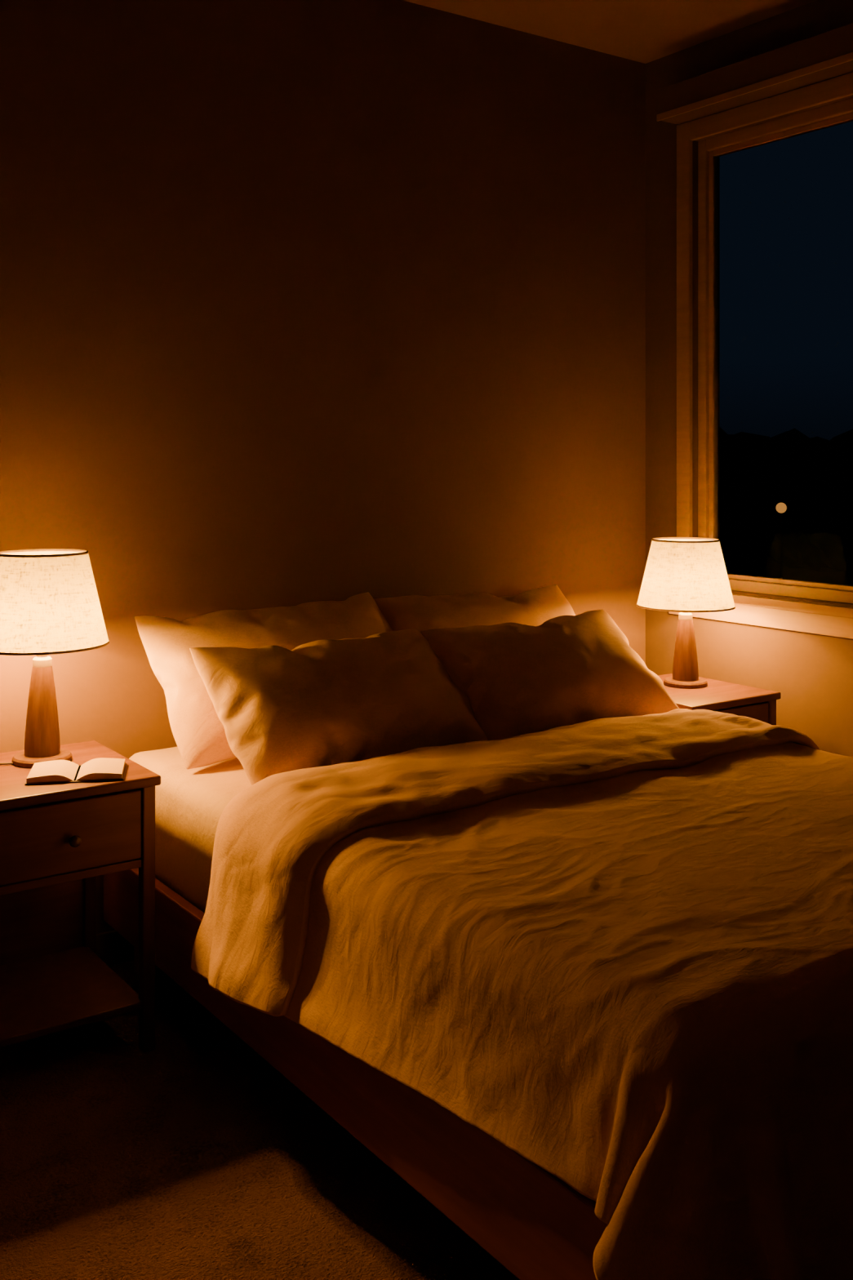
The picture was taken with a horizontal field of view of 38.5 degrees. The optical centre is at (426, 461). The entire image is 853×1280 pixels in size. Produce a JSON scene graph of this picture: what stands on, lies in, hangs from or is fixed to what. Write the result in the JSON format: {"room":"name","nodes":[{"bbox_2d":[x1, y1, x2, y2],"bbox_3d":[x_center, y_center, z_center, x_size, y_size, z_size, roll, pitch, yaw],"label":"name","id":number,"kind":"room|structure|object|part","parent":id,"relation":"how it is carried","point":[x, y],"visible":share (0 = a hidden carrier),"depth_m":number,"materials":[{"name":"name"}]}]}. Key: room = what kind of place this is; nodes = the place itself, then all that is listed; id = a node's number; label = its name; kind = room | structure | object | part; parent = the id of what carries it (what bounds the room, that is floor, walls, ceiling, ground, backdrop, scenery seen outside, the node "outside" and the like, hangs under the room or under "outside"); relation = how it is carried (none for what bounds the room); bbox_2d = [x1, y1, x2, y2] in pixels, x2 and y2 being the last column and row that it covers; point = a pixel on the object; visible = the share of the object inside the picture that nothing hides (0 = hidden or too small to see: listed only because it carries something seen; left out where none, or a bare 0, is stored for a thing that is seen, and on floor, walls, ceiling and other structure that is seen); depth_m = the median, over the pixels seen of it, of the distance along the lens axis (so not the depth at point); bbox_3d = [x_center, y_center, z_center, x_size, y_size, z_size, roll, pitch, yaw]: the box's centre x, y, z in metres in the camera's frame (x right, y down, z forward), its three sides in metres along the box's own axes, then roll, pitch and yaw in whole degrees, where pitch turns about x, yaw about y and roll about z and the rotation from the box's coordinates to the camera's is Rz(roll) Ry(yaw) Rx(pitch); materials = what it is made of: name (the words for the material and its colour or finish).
{"room":"bedroom","nodes":[
{"label":"bedroom","id":0,"kind":"room"},
{"bbox_2d":[0,960,519,1279],"bbox_3d":[0.207,1.380,1.134,4.840,0.100,4.820,0,0,-35],"label":"floor","id":1,"kind":"structure","parent":0,"point":[191,1156],"depth_m":2.28,"materials":[{"name":"carpet"}]},
{"bbox_2d":[0,740,160,1052],"bbox_3d":[-0.882,1.020,2.812,0.400,0.620,0.442,0,0,-35],"label":"nightstand","id":2,"kind":"object","parent":1,"relation":"on","point":[55,839],"visible":0.99,"depth_m":2.74,"materials":[{"name":"brown wood"}]},
{"bbox_3d":[-0.996,0.975,2.974,0.320,0.485,0.014,0,0,-35],"label":"panel","id":3,"kind":"part","parent":2,"relation":"part of","materials":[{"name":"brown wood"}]},
{"bbox_2d":[0,548,109,768],"bbox_3d":[-0.909,0.462,2.885,0.309,0.496,0.309,0,0,43],"label":"table lamp","id":4,"kind":"object","parent":2,"relation":"on","point":[50,604],"visible":0.99,"depth_m":2.79,"materials":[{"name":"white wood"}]},
{"bbox_3d":[-1.030,0.706,2.849,0.143,0.005,0.020,0,0,4],"label":"cord","id":5,"kind":"part","parent":4,"relation":"part of","materials":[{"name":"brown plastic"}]},
{"bbox_2d":[2,551,81,555],"bbox_3d":[-0.909,0.221,2.885,0.209,0.001,0.209,0,0,-35],"label":"diffuser","id":6,"kind":"object","parent":4,"relation":"attached to","point":[45,553],"depth_m":2.93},
{"bbox_2d":[32,654,52,667],"bbox_3d":[-0.909,0.468,2.885,0.044,0.035,0.044,0,0,-35],"label":"socket","id":7,"kind":"object","parent":4,"relation":"attached to","point":[40,660],"depth_m":2.87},
{"bbox_3d":[-0.909,0.325,2.885,0.306,0.219,0.306,0,0,-35],"label":"lamp shade","id":8,"kind":"part","parent":4,"relation":"part of","materials":[{"name":"fabric"}]},
{"bbox_3d":[-0.778,0.906,2.662,0.320,0.018,0.018,0,0,-35],"label":"rail","id":9,"kind":"part","parent":2,"relation":"part of","materials":[{"name":"brown wood"}]},
{"bbox_3d":[-0.775,0.817,2.659,0.316,0.153,0.018,0,0,-35],"label":"drawer","id":10,"kind":"part","parent":2,"relation":"part of","materials":[{"name":"brown wood"}]},
{"bbox_2d":[0,946,142,1047],"bbox_3d":[-0.886,1.226,2.816,0.340,0.018,0.398,0,0,-35],"label":"shelf","id":11,"kind":"object","parent":2,"relation":"attached to","point":[49,990],"depth_m":2.79,"materials":[{"name":"brown wood"}]},
{"bbox_3d":[-0.763,0.822,2.642,0.025,0.025,0.027,0,0,-35],"label":"knob","id":12,"kind":"part","parent":2,"relation":"part of","materials":[{"name":"brown wood"}]},
{"bbox_2d":[24,757,126,785],"bbox_3d":[-0.791,0.700,2.764,0.210,0.018,0.148,0,0,-11],"label":"open book","id":13,"kind":"object","parent":2,"relation":"on","point":[55,771],"visible":1,"depth_m":2.73,"materials":[{"name":"paper"}]},
{"bbox_3d":[-0.851,1.031,3.072,0.030,0.598,0.030,0,0,-35],"label":"leg","id":14,"kind":"part","parent":2,"relation":"part of","materials":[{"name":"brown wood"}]},
{"bbox_3d":[-0.741,0.815,2.917,0.016,0.165,0.350,0,0,-35],"label":"panel","id":15,"kind":"part","parent":2,"relation":"part of","materials":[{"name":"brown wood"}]},
{"bbox_3d":[-0.633,1.031,2.761,0.030,0.598,0.030,0,0,-35],"label":"leg","id":16,"kind":"part","parent":2,"relation":"part of","materials":[{"name":"brown wood"}]},
{"bbox_2d":[103,746,607,1279],"bbox_3d":[0.353,1.040,2.774,1.490,0.580,2.050,0,0,-35],"label":"bed","id":17,"kind":"object","parent":1,"relation":"on","point":[536,1225],"visible":0.09,"depth_m":2.14,"materials":[{"name":"brown wood"}]},
{"bbox_3d":[-0.720,1.215,3.164,0.060,0.230,0.060,0,0,-35],"label":"leg","id":18,"kind":"part","parent":17,"relation":"part of","materials":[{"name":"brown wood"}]},
{"bbox_2d":[134,591,393,769],"bbox_3d":[-0.370,0.565,3.267,0.758,0.356,0.321,0,0,-35],"label":"pillow","id":19,"kind":"object","parent":17,"relation":"on","point":[198,733],"visible":0.52,"depth_m":3.15,"materials":[{"name":"fabric"}]},
{"bbox_2d":[189,628,488,785],"bbox_3d":[-0.199,0.599,3.050,0.724,0.292,0.341,0,0,-39],"label":"pillow","id":20,"kind":"object","parent":17,"relation":"on","point":[323,702],"visible":0.88,"depth_m":2.93,"materials":[{"name":"fabric"}]},
{"bbox_2d":[373,584,575,633],"bbox_3d":[0.210,0.574,3.674,0.744,0.341,0.318,0,0,-35],"label":"pillow","id":21,"kind":"object","parent":17,"relation":"on","point":[535,606],"visible":0.31,"depth_m":3.66,"materials":[{"name":"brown fabric"}]},
{"bbox_2d":[191,708,852,1279],"bbox_3d":[0.593,0.990,2.438,1.692,0.655,1.468,0,0,-35],"label":"duvet","id":22,"kind":"object","parent":17,"relation":"on","point":[618,951],"visible":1,"depth_m":1.97,"materials":[{"name":"fabric"}]},
{"bbox_2d":[420,609,679,740],"bbox_3d":[0.361,0.599,3.430,0.680,0.293,0.352,0,0,-32],"label":"pillow","id":23,"kind":"object","parent":17,"relation":"on","point":[516,679],"visible":0.85,"depth_m":3.33,"materials":[{"name":"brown fabric"}]},
{"bbox_2d":[657,673,781,724],"bbox_3d":[0.810,1.020,3.807,0.395,0.620,0.442,0,0,-35],"label":"nightstand","id":24,"kind":"object","parent":1,"relation":"on","point":[755,703],"visible":0.09,"depth_m":3.71,"materials":[{"name":"brown wood"}]},
{"bbox_2d":[635,537,735,688],"bbox_3d":[0.823,0.478,3.872,0.309,0.463,0.309,0,0,-35],"label":"table lamp","id":25,"kind":"object","parent":24,"relation":"on","point":[685,575],"visible":1,"depth_m":3.78,"materials":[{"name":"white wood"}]},
{"bbox_2d":[660,538,708,541],"bbox_3d":[0.823,0.254,3.872,0.209,0.001,0.209,0,0,-35],"label":"diffuser","id":26,"kind":"object","parent":25,"relation":"attached to","point":[677,540],"depth_m":3.93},
{"bbox_3d":[0.823,0.354,3.872,0.306,0.212,0.306,0,0,-35],"label":"lamp shade","id":27,"kind":"part","parent":25,"relation":"part of","materials":[{"name":"fabric"}]},
{"bbox_2d":[678,612,693,620],"bbox_3d":[0.823,0.485,3.872,0.044,0.035,0.044,0,0,-35],"label":"socket","id":28,"kind":"object","parent":25,"relation":"attached to","point":[682,615],"depth_m":3.85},
{"bbox_3d":[0.917,0.817,3.655,0.311,0.153,0.018,0,0,-35],"label":"drawer","id":29,"kind":"part","parent":24,"relation":"part of","materials":[{"name":"brown wood"}]},
{"bbox_3d":[1.057,1.031,3.756,0.030,0.598,0.030,0,0,-35],"label":"leg","id":30,"kind":"part","parent":24,"relation":"part of","materials":[{"name":"brown wood"}]},
{"bbox_2d":[0,0,645,933],"bbox_3d":[-1.144,-0.045,3.081,4.860,2.750,0.120,0,0,-35],"label":"wall","id":31,"kind":"structure","parent":0,"point":[301,301],"depth_m":3.55,"materials":[{"name":"paint"}]},
{"bbox_2d":[96,929,133,966],"bbox_3d":[-1.114,1.285,3.021,4.640,0.090,0.012,0,0,-35],"label":"baseboard","id":32,"kind":"structure","parent":31,"relation":"attached to","point":[112,948],"depth_m":3.22,"materials":[{"name":"paint"}]},
{"bbox_2d":[403,0,816,63],"bbox_3d":[0.207,-1.470,1.134,4.840,0.100,4.820,0,0,-35],"label":"ceiling","id":33,"kind":"structure","parent":0,"point":[642,31],"depth_m":3.90,"materials":[{"name":"paint"}]},
{"bbox_2d":[645,0,852,757],"bbox_3d":[2.165,-0.045,2.505,0.140,2.750,4.620,0,0,-35],"label":"wall","id":34,"kind":"structure","parent":0,"point":[812,673],"depth_m":4.18,"materials":[{"name":"paint"}]},
{"bbox_2d":[676,121,692,537],"bbox_3d":[0.887,-0.362,4.192,0.018,1.595,0.060,0,0,-35],"label":"window frame","id":35,"kind":"structure","parent":34,"relation":"attached to","point":[684,145],"depth_m":4.18,"materials":[{"name":"brown wood"}]},
{"bbox_2d":[657,52,852,121],"bbox_3d":[1.979,-1.171,2.458,0.006,0.023,4.157,0,0,-35],"label":"trim","id":36,"kind":"structure","parent":34,"relation":"attached to","point":[848,57],"depth_m":3.80,"materials":[{"name":"brown wood"}]},
{"bbox_2d":[658,22,852,124],"bbox_3d":[2.025,-1.216,2.489,0.106,0.108,4.155,0,0,-35],"label":"trim","id":37,"kind":"structure","parent":34,"relation":"attached to","point":[838,42],"depth_m":3.82,"materials":[{"name":"paint"}]},
{"bbox_2d":[668,604,852,639],"bbox_3d":[1.403,0.497,3.454,0.020,0.065,1.930,0,0,-35],"label":"window sill","id":38,"kind":"structure","parent":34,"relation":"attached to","point":[822,624],"depth_m":3.83,"materials":[{"name":"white paint"}]},
{"bbox_2d":[689,71,852,618],"bbox_3d":[1.423,-0.347,3.468,0.120,1.625,1.950,0,0,-35],"label":"window","id":39,"kind":"structure","parent":34,"relation":"in","point":[839,113],"depth_m":3.97,"materials":[{"name":"brown wood"}]},
{"bbox_3d":[0.962,-0.335,4.192,0.045,1.530,0.035,0,0,-35],"label":"sash","id":40,"kind":"part","parent":39,"relation":"part of","materials":[{"name":"brown wood"}]},
{"bbox_2d":[708,150,717,538],"bbox_3d":[0.982,-0.333,4.173,0.025,1.455,0.020,0,0,-35],"label":"window frame","id":41,"kind":"structure","parent":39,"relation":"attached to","point":[713,160],"depth_m":4.17,"materials":[{"name":"brown wood"}]},
{"bbox_2d":[727,573,852,591],"bbox_3d":[1.458,0.388,3.493,0.025,0.015,1.640,0,0,-35],"label":"bead","id":42,"kind":"object","parent":39,"relation":"attached to","point":[744,577],"visible":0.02,"depth_m":3.89,"materials":[{"name":"brown wood"}]},
{"bbox_3d":[1.454,0.415,3.490,0.045,0.040,1.680,0,0,-35],"label":"sash bottom","id":43,"kind":"part","parent":39,"relation":"part of","materials":[{"name":"brown wood"}]},
{"label":"outside","id":44,"kind":"structure","parent":0,"visible":0},
{"bbox_2d":[725,553,852,585],"bbox_3d":[67.228,5.430,47.073,155.860,0.200,240.000,0,0,-35],"label":"ground","id":45,"kind":"structure","parent":44,"point":[760,565],"depth_m":58.74,"materials":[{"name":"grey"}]},
{"bbox_2d":[776,502,786,578],"bbox_3d":[8.745,3.175,30.051,0.260,4.310,0.260,0,0,-35],"label":"street lamp","id":46,"kind":"object","parent":45,"relation":"on","point":[781,508],"visible":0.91,"depth_m":30.03,"materials":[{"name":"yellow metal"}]},
{"bbox_3d":[8.745,1.150,30.051,0.260,0.260,0.260,0,0,-35],"label":"globe","id":47,"kind":"part","parent":46,"relation":"part of","materials":[{"name":"orange"}]},
{"bbox_2d":[720,426,852,572],"bbox_3d":[28.331,1.795,49.585,115.398,8.052,38.865,0,0,30],"label":"tree line","id":48,"kind":"object","parent":45,"relation":"on","point":[813,477],"visible":0.14,"depth_m":56.98,"materials":[{"name":"grey plant"}]}
]}

